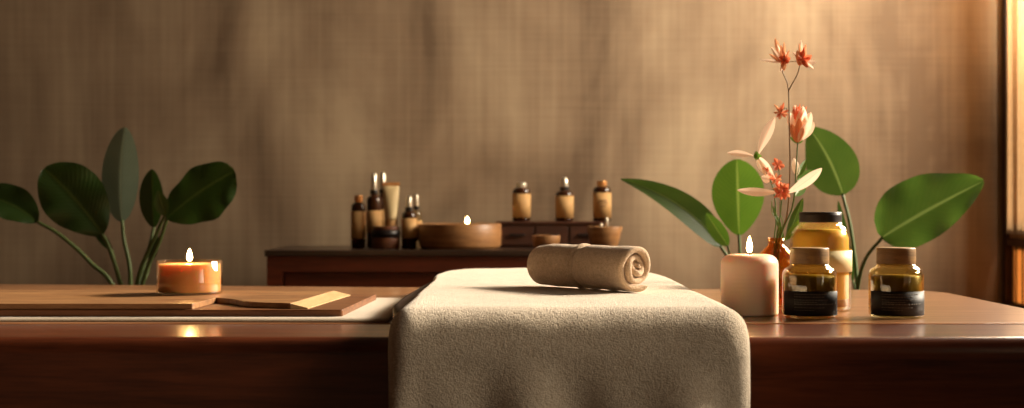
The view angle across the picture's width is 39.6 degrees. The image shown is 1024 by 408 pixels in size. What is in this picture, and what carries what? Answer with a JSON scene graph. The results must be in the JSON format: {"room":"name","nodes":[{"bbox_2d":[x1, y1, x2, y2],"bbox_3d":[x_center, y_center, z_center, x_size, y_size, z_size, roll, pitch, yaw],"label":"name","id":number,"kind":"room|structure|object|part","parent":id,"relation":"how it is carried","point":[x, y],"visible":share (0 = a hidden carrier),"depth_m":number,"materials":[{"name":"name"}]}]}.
{"room":"spa","nodes":[
{"label":"spa","id":0,"kind":"room"},
{"bbox_2d":[0,0,1001,303],"bbox_3d":[-0.530,-0.475,4.670,4.339,2.750,0.100,0,0,0],"label":"wall","id":1,"kind":"structure","parent":0,"point":[459,103],"depth_m":4.62,"materials":[{"name":"paint"}]},
{"bbox_3d":[-0.496,0.940,1.510,4.409,0.080,6.420,0,0,0],"label":"floor","id":2,"kind":"structure","parent":0,"visible":0},
{"bbox_2d":[0,127,236,284],"bbox_3d":[-1.011,0.352,3.620,0.658,1.096,0.312,0,0,0],"label":"potted plant","id":3,"kind":"object","parent":2,"relation":"on","point":[70,194],"visible":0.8,"depth_m":3.54,"materials":[{"name":"green plant"}]},
{"bbox_2d":[264,246,533,286],"bbox_3d":[-0.180,0.516,4.301,1.062,0.768,0.438,0,0,0],"label":"sideboard","id":4,"kind":"object","parent":2,"relation":"on","point":[304,266],"visible":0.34,"depth_m":4.09,"materials":[{"name":"brown wood"}]},
{"bbox_2d":[351,195,365,247],"bbox_3d":[-0.459,0.053,4.250,0.045,0.158,0.045,0,0,0],"label":"bottle","id":5,"kind":"object","parent":4,"relation":"on","point":[358,209],"visible":1,"depth_m":4.23,"materials":[{"name":"brown glass"}]},
{"bbox_3d":[-0.425,0.477,4.106,0.460,0.556,0.007,0,0,0],"label":"door","id":6,"kind":"part","parent":4,"relation":"part of","materials":[{"name":"brown wood"}]},
{"bbox_2d":[366,173,381,247],"bbox_3d":[-0.420,0.018,4.330,0.046,0.228,0.046,0,0,0],"label":"bottle","id":7,"kind":"object","parent":4,"relation":"on","point":[373,213],"visible":0.9,"depth_m":4.31,"materials":[{"name":"brown glass"}]},
{"bbox_3d":[-0.420,0.048,4.330,0.045,0.169,0.045,0,0,0],"label":"glass","id":8,"kind":"part","parent":7,"relation":"part of","materials":[{"name":"brown glass"}]},
{"bbox_3d":[-0.420,-0.068,4.330,0.019,0.055,0.019,0,0,0],"label":"dropper bulb","id":9,"kind":"part","parent":7,"relation":"part of","materials":[{"name":"white rubber"}]},
{"bbox_2d":[378,172,385,225],"bbox_3d":[-0.400,0.016,4.410,0.046,0.232,0.046,0,0,0],"label":"bottle","id":10,"kind":"object","parent":4,"relation":"on","point":[382,175],"visible":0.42,"depth_m":4.40,"materials":[{"name":"brown glass"}]},
{"bbox_3d":[-0.400,0.046,4.410,0.045,0.172,0.045,0,0,0],"label":"glass","id":11,"kind":"part","parent":10,"relation":"part of","materials":[{"name":"brown glass"}]},
{"bbox_3d":[-0.400,-0.072,4.410,0.019,0.056,0.019,0,0,0],"label":"dropper bulb","id":12,"kind":"part","parent":10,"relation":"part of","materials":[{"name":"white rubber"}]},
{"bbox_2d":[372,226,399,248],"bbox_3d":[-0.374,0.099,4.220,0.085,0.066,0.085,0,0,0],"label":"jar","id":13,"kind":"object","parent":4,"relation":"on","point":[383,237],"visible":1,"depth_m":4.18,"materials":[{"name":"brown wood"}]},
{"bbox_3d":[-0.374,0.071,4.220,0.081,0.010,0.081,0,0,0],"label":"box lid","id":14,"kind":"part","parent":13,"relation":"part of","materials":[{"name":"brown wood"}]},
{"bbox_2d":[382,182,399,225],"bbox_3d":[-0.359,0.001,4.220,0.043,0.130,0.039,0,0,30],"label":"tube","id":15,"kind":"object","parent":13,"relation":"on","point":[390,189],"visible":0.98,"depth_m":4.21,"materials":[{"name":"plastic"}]},
{"bbox_2d":[401,195,416,248],"bbox_3d":[-0.306,0.053,4.220,0.046,0.158,0.046,0,0,0],"label":"bottle","id":16,"kind":"object","parent":4,"relation":"on","point":[408,218],"visible":1,"depth_m":4.20,"materials":[{"name":"brown glass"}]},
{"bbox_3d":[-0.306,-0.007,4.220,0.019,0.037,0.019,0,0,0],"label":"dropper bulb","id":17,"kind":"part","parent":16,"relation":"part of","materials":[{"name":"white rubber"}]},
{"bbox_2d":[414,194,421,240],"bbox_3d":[-0.287,0.051,4.280,0.034,0.162,0.034,0,0,0],"label":"bottle","id":18,"kind":"object","parent":4,"relation":"on","point":[416,198],"visible":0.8,"depth_m":4.27,"materials":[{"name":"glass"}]},
{"bbox_3d":[-0.287,-0.011,4.280,0.014,0.038,0.014,0,0,0],"label":"dropper bulb","id":19,"kind":"part","parent":18,"relation":"part of","materials":[{"name":"white rubber"}]},
{"bbox_2d":[418,217,500,249],"bbox_3d":[-0.155,0.085,4.240,0.247,0.095,0.247,0,0,0],"label":"bowl","id":20,"kind":"object","parent":4,"relation":"on","point":[454,236],"visible":1,"depth_m":4.13,"materials":[{"name":"brown wood"}]},
{"bbox_2d":[532,235,559,247],"bbox_3d":[0.100,0.112,4.200,0.085,0.040,0.085,0,0,0],"label":"wooden bowl","id":21,"kind":"object","parent":4,"relation":"on","point":[538,240],"visible":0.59,"depth_m":4.17,"materials":[{"name":"brown wood"}]},
{"bbox_2d":[496,221,608,246],"bbox_3d":[0.122,0.093,4.405,0.343,0.079,0.174,0,0,0],"label":"display riser","id":22,"kind":"object","parent":4,"relation":"on","point":[513,233],"visible":0.55,"depth_m":4.33,"materials":[{"name":"brown wood"}]},
{"bbox_3d":[0.015,0.096,4.328,0.097,0.056,0.004,0,0,0],"label":"drawer","id":23,"kind":"part","parent":22,"relation":"part of","materials":[{"name":"brown wood"}]},
{"bbox_3d":[0.015,0.094,4.322,0.048,0.008,0.008,0,0,0],"label":"handle","id":24,"kind":"part","parent":22,"relation":"part of","materials":[{"name":"brown wood"}]},
{"bbox_2d":[512,182,530,220],"bbox_3d":[0.029,-0.006,4.360,0.056,0.119,0.056,0,0,0],"label":"bottle","id":25,"kind":"object","parent":22,"relation":"on","point":[521,196],"visible":1,"depth_m":4.34,"materials":[{"name":"brown glass"}]},
{"bbox_3d":[0.120,0.096,4.328,0.097,0.056,0.004,0,0,0],"label":"drawer","id":26,"kind":"part","parent":22,"relation":"part of","materials":[{"name":"brown wood"}]},
{"bbox_2d":[555,177,573,220],"bbox_3d":[0.161,-0.014,4.360,0.056,0.135,0.056,0,0,0],"label":"bottle","id":27,"kind":"object","parent":22,"relation":"on","point":[564,198],"visible":1,"depth_m":4.34,"materials":[{"name":"brown glass"}]},
{"bbox_3d":[0.161,0.003,4.360,0.055,0.100,0.055,0,0,0],"label":"glass","id":28,"kind":"part","parent":27,"relation":"part of","materials":[{"name":"brown glass"}]},
{"bbox_3d":[0.161,-0.066,4.360,0.023,0.031,0.023,0,0,0],"label":"dropper bulb","id":29,"kind":"part","parent":27,"relation":"part of","materials":[{"name":"white rubber"}]},
{"bbox_3d":[0.226,0.096,4.328,0.097,0.056,0.004,0,0,0],"label":"drawer","id":30,"kind":"part","parent":22,"relation":"part of","materials":[{"name":"brown wood"}]},
{"bbox_2d":[593,181,610,220],"bbox_3d":[0.276,-0.009,4.359,0.056,0.124,0.056,0,0,0],"label":"bottle","id":31,"kind":"object","parent":22,"relation":"on","point":[601,192],"visible":0.98,"depth_m":4.34,"materials":[{"name":"brown glass"}]},
{"bbox_2d":[587,226,621,245],"bbox_3d":[0.271,0.099,4.170,0.103,0.066,0.103,0,0,0],"label":"wooden bowl","id":32,"kind":"object","parent":4,"relation":"on","point":[610,236],"visible":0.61,"depth_m":4.13,"materials":[{"name":"brown wood"}]},
{"bbox_2d":[605,218,608,226],"bbox_3d":[0.278,0.083,4.170,0.010,0.086,0.010,0,0,0],"label":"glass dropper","id":33,"kind":"object","parent":32,"relation":"in","point":[606,219],"visible":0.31,"depth_m":4.17,"materials":[{"name":"glass"}]},
{"bbox_2d":[0,284,1023,407],"bbox_3d":[-0.217,0.540,2.558,2.205,0.720,1.285,0,0,0],"label":"table","id":34,"kind":"object","parent":2,"relation":"on","point":[963,352],"visible":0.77,"depth_m":1.92,"materials":[{"name":"brown wood"}]},
{"bbox_2d":[0,298,401,321],"bbox_3d":[-0.674,0.177,2.409,0.972,0.006,0.501,0,0,0],"label":"mat","id":35,"kind":"object","parent":34,"relation":"on","point":[380,309],"visible":0.2,"depth_m":2.18,"materials":[{"name":"fabric"}]},
{"bbox_2d":[0,294,375,315],"bbox_3d":[-0.683,0.169,2.392,0.874,0.010,0.387,0,0,0],"label":"serving board","id":36,"kind":"object","parent":35,"relation":"on","point":[343,306],"visible":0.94,"depth_m":2.20,"materials":[{"name":"brown wood"}]},
{"bbox_2d":[0,290,349,308],"bbox_3d":[-0.684,0.159,2.379,0.792,0.009,0.352,0,0,0],"label":"serving board","id":37,"kind":"object","parent":36,"relation":"on","point":[9,299],"visible":1,"depth_m":2.32,"materials":[{"name":"brown wood"}]},
{"bbox_2d":[157,249,222,294],"bbox_3d":[-0.554,0.115,2.445,0.112,0.078,0.112,0,0,0],"label":"glass candle","id":38,"kind":"object","parent":37,"relation":"on","point":[187,278],"visible":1,"depth_m":2.40,"materials":[{"name":"orange wax"}]},
{"bbox_2d":[393,281,432,317],"bbox_3d":[0.058,0.164,2.410,0.472,0.032,1.060,0,0,0],"label":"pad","id":39,"kind":"object","parent":34,"relation":"on","point":[404,301],"visible":0.11,"depth_m":2.20,"materials":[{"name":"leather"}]},
{"bbox_2d":[388,268,749,407],"bbox_3d":[0.084,0.346,2.383,0.504,0.427,1.224,0,0,0],"label":"towel","id":40,"kind":"object","parent":39,"relation":"on","point":[480,337],"visible":0.8,"depth_m":1.82,"materials":[{"name":"beige fabric"}]},
{"bbox_2d":[527,243,649,291],"bbox_3d":[0.118,0.099,2.232,0.067,0.074,0.248,0,0,-35],"label":"rolled towel","id":41,"kind":"object","parent":40,"relation":"on","point":[584,265],"visible":1,"depth_m":2.19,"materials":[{"name":"beige fabric"}]},
{"bbox_2d":[721,236,778,316],"bbox_3d":[0.387,0.116,2.315,0.093,0.128,0.093,0,0,0],"label":"pillar candle","id":42,"kind":"object","parent":34,"relation":"on","point":[749,282],"visible":0.98,"depth_m":2.28,"materials":[{"name":"beige wax"}]},
{"bbox_2d":[782,247,836,318],"bbox_3d":[0.473,0.124,2.262,0.086,0.110,0.086,0,0,0],"label":"jar","id":43,"kind":"object","parent":34,"relation":"on","point":[806,296],"visible":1,"depth_m":2.23,"materials":[{"name":"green glass"}]},
{"bbox_3d":[0.473,0.082,2.262,0.061,0.026,0.061,0,0,0],"label":"wooden lid","id":44,"kind":"part","parent":43,"relation":"part of","materials":[{"name":"brown wood"}]},
{"bbox_2d":[789,212,851,311],"bbox_3d":[0.523,0.097,2.410,0.105,0.166,0.105,0,0,0],"label":"storage jar","id":45,"kind":"object","parent":34,"relation":"on","point":[836,240],"visible":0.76,"depth_m":2.37,"materials":[{"name":"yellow glass"}]},
{"bbox_3d":[0.523,0.022,2.410,0.072,0.017,0.072,0,0,0],"label":"screw lid","id":46,"kind":"part","parent":45,"relation":"part of","materials":[{"name":"metal"}]},
{"bbox_2d":[868,247,923,318],"bbox_3d":[0.611,0.124,2.262,0.086,0.110,0.086,0,0,0],"label":"jar","id":47,"kind":"object","parent":34,"relation":"on","point":[892,296],"visible":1,"depth_m":2.23,"materials":[{"name":"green glass"}]},
{"bbox_3d":[0.611,0.082,2.262,0.061,0.026,0.061,0,0,0],"label":"wooden lid","id":48,"kind":"part","parent":47,"relation":"part of","materials":[{"name":"brown wood"}]},
{"bbox_3d":[0.464,0.120,2.500,0.081,0.120,0.081,0,0,0],"label":"bud vase","id":49,"kind":"object","parent":34,"relation":"on","visible":0},
{"bbox_2d":[728,117,776,256],"bbox_3d":[0.423,0.006,2.488,0.092,0.320,0.022,0,0,-16],"label":"stem","id":50,"kind":"object","parent":49,"relation":"in","point":[768,129],"visible":0.99,"depth_m":2.50,"materials":[{"name":"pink plant"}]},
{"bbox_3d":[0.448,0.041,2.494,0.036,0.251,0.015,0,0,0],"label":"stem","id":51,"kind":"part","parent":50,"relation":"part of","materials":[{"name":"green plant"}]},
{"bbox_2d":[738,158,821,297],"bbox_3d":[0.463,0.043,2.482,0.147,0.246,0.050,0,0,0],"label":"stem","id":52,"kind":"object","parent":49,"relation":"in","point":[782,191],"visible":0.98,"depth_m":2.47,"materials":[{"name":"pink plant"}]},
{"bbox_3d":[0.468,0.075,2.493,0.011,0.182,0.029,0,0,8],"label":"stem","id":53,"kind":"part","parent":52,"relation":"part of","materials":[{"name":"green plant"}]},
{"bbox_2d":[761,38,815,257],"bbox_3d":[0.486,-0.063,2.498,0.099,0.459,0.024,0,0,0],"label":"stem","id":54,"kind":"object","parent":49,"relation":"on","point":[780,55],"visible":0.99,"depth_m":2.50,"materials":[{"name":"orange plant"}]},
{"bbox_3d":[0.470,-0.017,2.501,0.040,0.367,0.005,0,0,7],"label":"stem","id":55,"kind":"part","parent":54,"relation":"part of","materials":[{"name":"green plant"}]},
{"bbox_2d":[771,158,813,251],"bbox_3d":[0.497,0.042,2.532,0.121,0.249,0.036,0,0,-41],"label":"leafy sprig","id":56,"kind":"object","parent":49,"relation":"in","point":[792,226],"visible":0.66,"depth_m":2.54,"materials":[{"name":"green plant"}]},
{"bbox_2d":[778,104,814,298],"bbox_3d":[0.500,-0.005,2.496,0.067,0.343,0.032,0,0,0],"label":"stem","id":57,"kind":"object","parent":49,"relation":"in","point":[802,126],"visible":1,"depth_m":2.49,"materials":[{"name":"pink plant"}]},
{"bbox_3d":[0.485,0.025,2.499,0.037,0.282,0.008,0,0,-14],"label":"stem","id":58,"kind":"part","parent":57,"relation":"part of","materials":[{"name":"green plant"}]},
{"bbox_2d":[621,159,763,255],"bbox_3d":[0.475,0.394,3.497,0.432,1.011,0.255,0,0,0],"label":"potted plant","id":59,"kind":"object","parent":2,"relation":"on","point":[738,211],"visible":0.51,"depth_m":3.54,"materials":[{"name":"green plant"}]},
{"bbox_2d":[805,127,983,289],"bbox_3d":[0.908,0.354,3.450,0.408,1.090,0.270,0,0,0],"label":"potted plant","id":60,"kind":"object","parent":2,"relation":"on","point":[917,210],"visible":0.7,"depth_m":3.36,"materials":[{"name":"green plant"}]},
{"bbox_3d":[1.659,-0.475,1.510,0.100,2.750,6.220,0,0,0],"label":"wall","id":61,"kind":"structure","parent":0,"visible":0},
{"bbox_2d":[1002,0,1008,304],"bbox_3d":[1.601,-0.475,4.605,0.016,2.750,0.030,0,0,0],"label":"trim","id":62,"kind":"structure","parent":61,"relation":"attached to","point":[1005,249],"depth_m":4.60,"materials":[{"name":"brown wood"}]},
{"bbox_2d":[1006,238,1023,307],"bbox_3d":[1.617,0.228,3.431,0.044,0.235,2.362,0,0,0],"label":"window","id":63,"kind":"structure","parent":61,"relation":"in","point":[1016,246],"depth_m":4.54,"materials":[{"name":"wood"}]},
{"bbox_3d":[1.614,0.229,3.425,0.002,0.233,2.350,0,0,0],"label":"paper pane","id":64,"kind":"part","parent":63,"relation":"part of","materials":[{"name":"orange paper"}]},
{"bbox_2d":[1009,234,1023,238],"bbox_3d":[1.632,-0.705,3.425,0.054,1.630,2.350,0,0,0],"label":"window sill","id":65,"kind":"structure","parent":61,"relation":"in","point":[1016,236],"depth_m":4.52,"materials":[{"name":"brown wood"}]},
{"bbox_3d":[1.590,-1.510,3.425,0.018,0.017,2.350,0,0,0],"label":"rail","id":66,"kind":"object","parent":61,"relation":"attached to","visible":0},
{"bbox_2d":[1006,0,1023,234],"bbox_3d":[1.589,-0.705,4.405,0.028,1.600,0.340,0,0,0],"label":"window","id":67,"kind":"structure","parent":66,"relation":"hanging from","point":[1014,21],"depth_m":4.48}
]}

